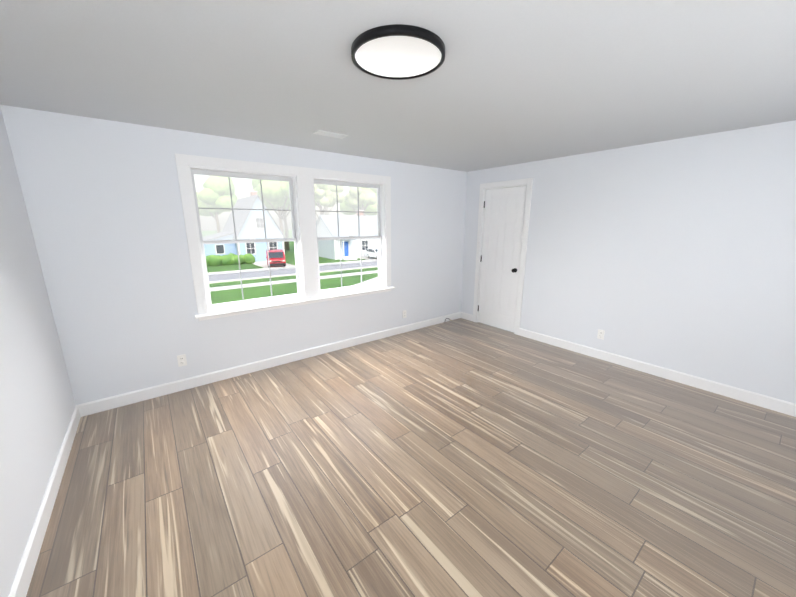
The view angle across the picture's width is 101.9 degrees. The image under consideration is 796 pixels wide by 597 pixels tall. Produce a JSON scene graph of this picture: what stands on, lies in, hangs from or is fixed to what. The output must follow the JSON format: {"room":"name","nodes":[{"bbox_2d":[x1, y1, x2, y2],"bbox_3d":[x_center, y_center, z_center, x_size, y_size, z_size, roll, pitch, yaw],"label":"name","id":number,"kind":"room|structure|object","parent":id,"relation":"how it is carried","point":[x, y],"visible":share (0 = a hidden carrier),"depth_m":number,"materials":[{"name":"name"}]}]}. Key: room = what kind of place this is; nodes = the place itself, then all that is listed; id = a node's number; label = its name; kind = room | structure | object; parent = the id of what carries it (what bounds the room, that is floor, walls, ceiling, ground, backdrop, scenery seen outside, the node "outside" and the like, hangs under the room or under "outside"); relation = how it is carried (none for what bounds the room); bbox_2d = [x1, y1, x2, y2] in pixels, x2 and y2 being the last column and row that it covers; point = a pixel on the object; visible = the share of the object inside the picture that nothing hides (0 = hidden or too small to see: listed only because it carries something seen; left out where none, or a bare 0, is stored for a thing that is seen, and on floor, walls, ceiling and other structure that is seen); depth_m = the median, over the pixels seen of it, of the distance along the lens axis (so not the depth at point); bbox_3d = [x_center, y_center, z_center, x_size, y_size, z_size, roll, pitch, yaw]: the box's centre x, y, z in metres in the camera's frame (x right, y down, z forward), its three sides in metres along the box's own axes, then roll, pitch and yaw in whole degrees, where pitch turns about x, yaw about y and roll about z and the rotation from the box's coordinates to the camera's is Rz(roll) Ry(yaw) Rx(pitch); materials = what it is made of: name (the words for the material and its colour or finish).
{"room":"empty room","nodes":[
{"label":"empty room","id":0,"kind":"room"},
{"bbox_2d":[0,106,75,596],"bbox_3d":[-1.251,0.310,0.497,0.160,2.440,5.148,-10,16,-37],"label":"wall","id":1,"kind":"structure","parent":0,"point":[37,404],"depth_m":1.94,"materials":[{"name":"paint"}]},
{"bbox_2d":[8,406,80,596],"bbox_3d":[-1.177,1.433,0.808,0.015,0.112,5.133,-10,16,-37],"label":"baseboard","id":2,"kind":"structure","parent":1,"relation":"attached to","point":[22,579],"depth_m":1.76,"materials":[{"name":"paint"}]},
{"bbox_2d":[0,105,466,404],"bbox_3d":[-0.879,-0.519,4.056,5.237,2.440,0.160,-10,16,-37],"label":"wall","id":3,"kind":"structure","parent":0,"point":[103,202],"depth_m":2.93,"materials":[{"name":"paint"}]},
{"bbox_2d":[177,354,186,366],"bbox_3d":[-2.141,0.615,3.201,0.072,0.116,0.009,-10,16,-37],"label":"electrical outlet","id":4,"kind":"object","parent":3,"relation":"attached to","point":[182,360],"visible":1,"depth_m":3.20,"materials":[{"name":"white plastic"}]},
{"bbox_2d":[76,312,460,416],"bbox_3d":[-0.825,0.631,4.253,4.917,0.112,0.015,-10,16,-37],"label":"baseboard","id":5,"kind":"structure","parent":3,"relation":"attached to","point":[104,404],"depth_m":3.54,"materials":[{"name":"paint"}]},
{"bbox_2d":[175,153,394,320],"bbox_3d":[-1.080,-0.710,3.808,2.450,1.555,0.225,-10,16,-37],"label":"window","id":6,"kind":"structure","parent":3,"relation":"in","point":[259,177],"depth_m":3.49,"materials":[{"name":"paint"}]},
{"bbox_2d":[313,177,384,296],"bbox_3d":[-0.626,-0.787,4.195,1.010,1.400,0.160,-10,16,-37],"label":"window","id":7,"kind":"structure","parent":3,"relation":"in","point":[380,217],"depth_m":4.20,"materials":[{"name":"paint"}]},
{"bbox_2d":[0,0,795,171],"bbox_3d":[0.752,-1.329,1.717,5.237,0.200,5.468,-10,16,-37],"label":"ceiling","id":8,"kind":"structure","parent":0,"point":[509,82],"depth_m":1.77,"materials":[{"name":"paint"}]},
{"bbox_2d":[313,130,348,138],"bbox_3d":[-0.622,-1.518,2.990,0.300,0.010,0.130,-10,16,-37],"label":"ceiling vent","id":9,"kind":"object","parent":8,"relation":"in","point":[329,134],"visible":1,"depth_m":2.98,"materials":[{"name":"white metal"}]},
{"bbox_2d":[351,24,444,79],"bbox_3d":[0.001,-1.173,1.564,0.450,0.034,0.450,-10,16,-37],"label":"ceiling light","id":10,"kind":"object","parent":8,"relation":"in","point":[398,52],"visible":1,"depth_m":1.51,"materials":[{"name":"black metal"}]},
{"bbox_2d":[26,318,795,596],"bbox_3d":[0.752,1.242,2.316,5.237,0.200,5.468,-10,16,-37],"label":"floor","id":11,"kind":"structure","parent":0,"point":[460,457],"depth_m":2.08,"materials":[{"name":"brown wood"}]},
{"bbox_2d":[461,120,795,403],"bbox_3d":[2.755,-0.397,3.535,0.160,2.440,5.148,-10,16,-37],"label":"wall","id":12,"kind":"structure","parent":0,"point":[679,255],"depth_m":3.31,"materials":[{"name":"paint"}]},
{"bbox_2d":[478,186,526,331],"bbox_3d":[1.541,-0.575,4.940,0.106,2.125,0.696,-10,16,-37],"label":"door","id":13,"kind":"structure","parent":12,"relation":"in","point":[504,211],"depth_m":4.92,"materials":[{"name":"paint"}]},
{"bbox_2d":[473,178,532,334],"bbox_3d":[1.610,-0.625,4.976,0.179,2.230,0.870,-10,16,-37],"label":"door frame","id":14,"kind":"structure","parent":12,"relation":"attached to","point":[527,182],"depth_m":4.78,"materials":[{"name":"paint"}]},
{"bbox_2d":[597,329,604,339],"bbox_3d":[2.482,0.440,3.949,0.009,0.116,0.072,-10,16,-37],"label":"electrical outlet","id":15,"kind":"object","parent":12,"relation":"attached to","point":[601,333],"visible":1,"depth_m":3.95,"materials":[{"name":"white plastic"}]},
{"bbox_2d":[461,312,795,416],"bbox_3d":[2.690,0.750,3.741,0.015,0.112,5.133,-10,16,-37],"label":"baseboard","id":16,"kind":"structure","parent":12,"relation":"attached to","point":[771,403],"depth_m":3.44,"materials":[{"name":"paint"}]},
{"label":"outside","id":17,"kind":"structure","parent":0,"visible":0},
{"bbox_2d":[202,230,377,303],"bbox_3d":[-0.117,4.898,0.945,500.000,0.300,500.000,-10,16,-37],"label":"lawn","id":18,"kind":"structure","parent":17,"point":[289,288],"depth_m":27.07,"materials":[{"name":"green plant"}]},
{"bbox_2d":[196,176,236,231],"bbox_3d":[-35.199,-17.338,62.516,8.670,15.091,9.619,-10,16,-37],"label":"tree","id":19,"kind":"object","parent":18,"relation":"on","point":[222,204],"depth_m":59.41,"materials":[{"name":"green plant"}]},
{"bbox_2d":[205,253,254,266],"bbox_3d":[-11.712,-5.651,43.086,26.540,1.645,2.192,-7,15,-28],"label":"hedge","id":20,"kind":"object","parent":18,"relation":"on","point":[229,259],"depth_m":38.03,"materials":[{"name":"green plant"}]},
{"bbox_2d":[203,191,285,261],"bbox_3d":[-21.995,-9.954,43.759,9.850,9.200,10.700,-10,16,-37],"label":"house","id":21,"kind":"structure","parent":18,"relation":"on","point":[247,246],"depth_m":40.96,"materials":[{"name":"blue"}]},
{"bbox_2d":[252,179,289,249],"bbox_3d":[-20.189,-15.627,57.537,9.803,14.018,7.966,-10,16,-37],"label":"tree","id":22,"kind":"object","parent":18,"relation":"on","point":[286,229],"depth_m":58.17,"materials":[{"name":"green plant"}]},
{"bbox_2d":[253,180,289,254],"bbox_3d":[-17.843,-13.385,50.269,7.751,12.951,8.470,-10,16,-37],"label":"tree","id":23,"kind":"object","parent":18,"relation":"on","point":[283,194],"depth_m":46.93,"materials":[{"name":"green plant"}]},
{"bbox_2d":[266,249,285,267],"bbox_3d":[-14.121,-4.614,37.256,2.050,1.750,4.740,-5,14,-22],"label":"car","id":24,"kind":"object","parent":18,"relation":"on","point":[278,255],"depth_m":35.87,"materials":[{"name":"red metal"}]},
{"bbox_2d":[208,257,377,290],"bbox_3d":[-21.773,-1.617,27.985,400.000,0.120,17.300,-10,16,-37],"label":"ground","id":25,"kind":"structure","parent":18,"relation":"on","point":[263,263],"depth_m":30.38,"materials":[{"name":"concrete"}]},
{"bbox_2d":[208,260,377,281],"bbox_3d":[-20.544,-1.215,26.459,400.000,0.030,5.500,-10,16,-37],"label":"road","id":26,"kind":"structure","parent":18,"relation":"on","point":[265,273],"depth_m":32.36,"materials":[{"name":"grey asphalt"}]},
{"bbox_2d":[314,184,334,214],"bbox_3d":[-15.256,-16.768,64.575,6.776,13.044,5.838,-10,16,-37],"label":"tree","id":27,"kind":"object","parent":18,"relation":"on","point":[327,188],"depth_m":63.71,"materials":[{"name":"green plant"}]},
{"bbox_2d":[314,185,344,216],"bbox_3d":[-12.550,-13.796,55.311,5.812,11.460,6.124,-10,16,-37],"label":"tree","id":28,"kind":"object","parent":18,"relation":"on","point":[329,199],"depth_m":53.36,"materials":[{"name":"green plant"}]},
{"bbox_2d":[316,210,377,259],"bbox_3d":[-6.535,-9.755,48.195,10.200,6.800,8.950,-10,16,-37],"label":"house","id":29,"kind":"structure","parent":18,"relation":"on","point":[335,252],"depth_m":45.64,"materials":[{"name":"grey"}]},
{"bbox_2d":[340,187,376,215],"bbox_3d":[-7.271,-17.708,67.800,8.544,13.416,8.585,-10,16,-37],"label":"tree","id":30,"kind":"object","parent":18,"relation":"on","point":[364,204],"depth_m":65.26,"materials":[{"name":"green plant"}]},
{"bbox_2d":[345,187,376,215],"bbox_3d":[-6.322,-14.662,57.923,6.424,11.961,5.790,-10,16,-37],"label":"tree","id":31,"kind":"object","parent":18,"relation":"on","point":[371,202],"depth_m":55.62,"materials":[{"name":"green plant"}]},
{"bbox_2d":[352,277,377,285],"bbox_3d":[-2.760,-1.143,26.125,1.200,0.040,12.000,5,14,22],"label":"ground","id":32,"kind":"structure","parent":18,"relation":"on","point":[373,280],"depth_m":27.30,"materials":[{"name":"concrete"}]},
{"bbox_2d":[365,248,377,259],"bbox_3d":[-2.733,-6.135,44.445,2.050,1.450,4.740,-8,16,-32],"label":"car","id":33,"kind":"object","parent":18,"relation":"on","point":[372,252],"depth_m":44.12,"materials":[{"name":"white metal"}]}
]}

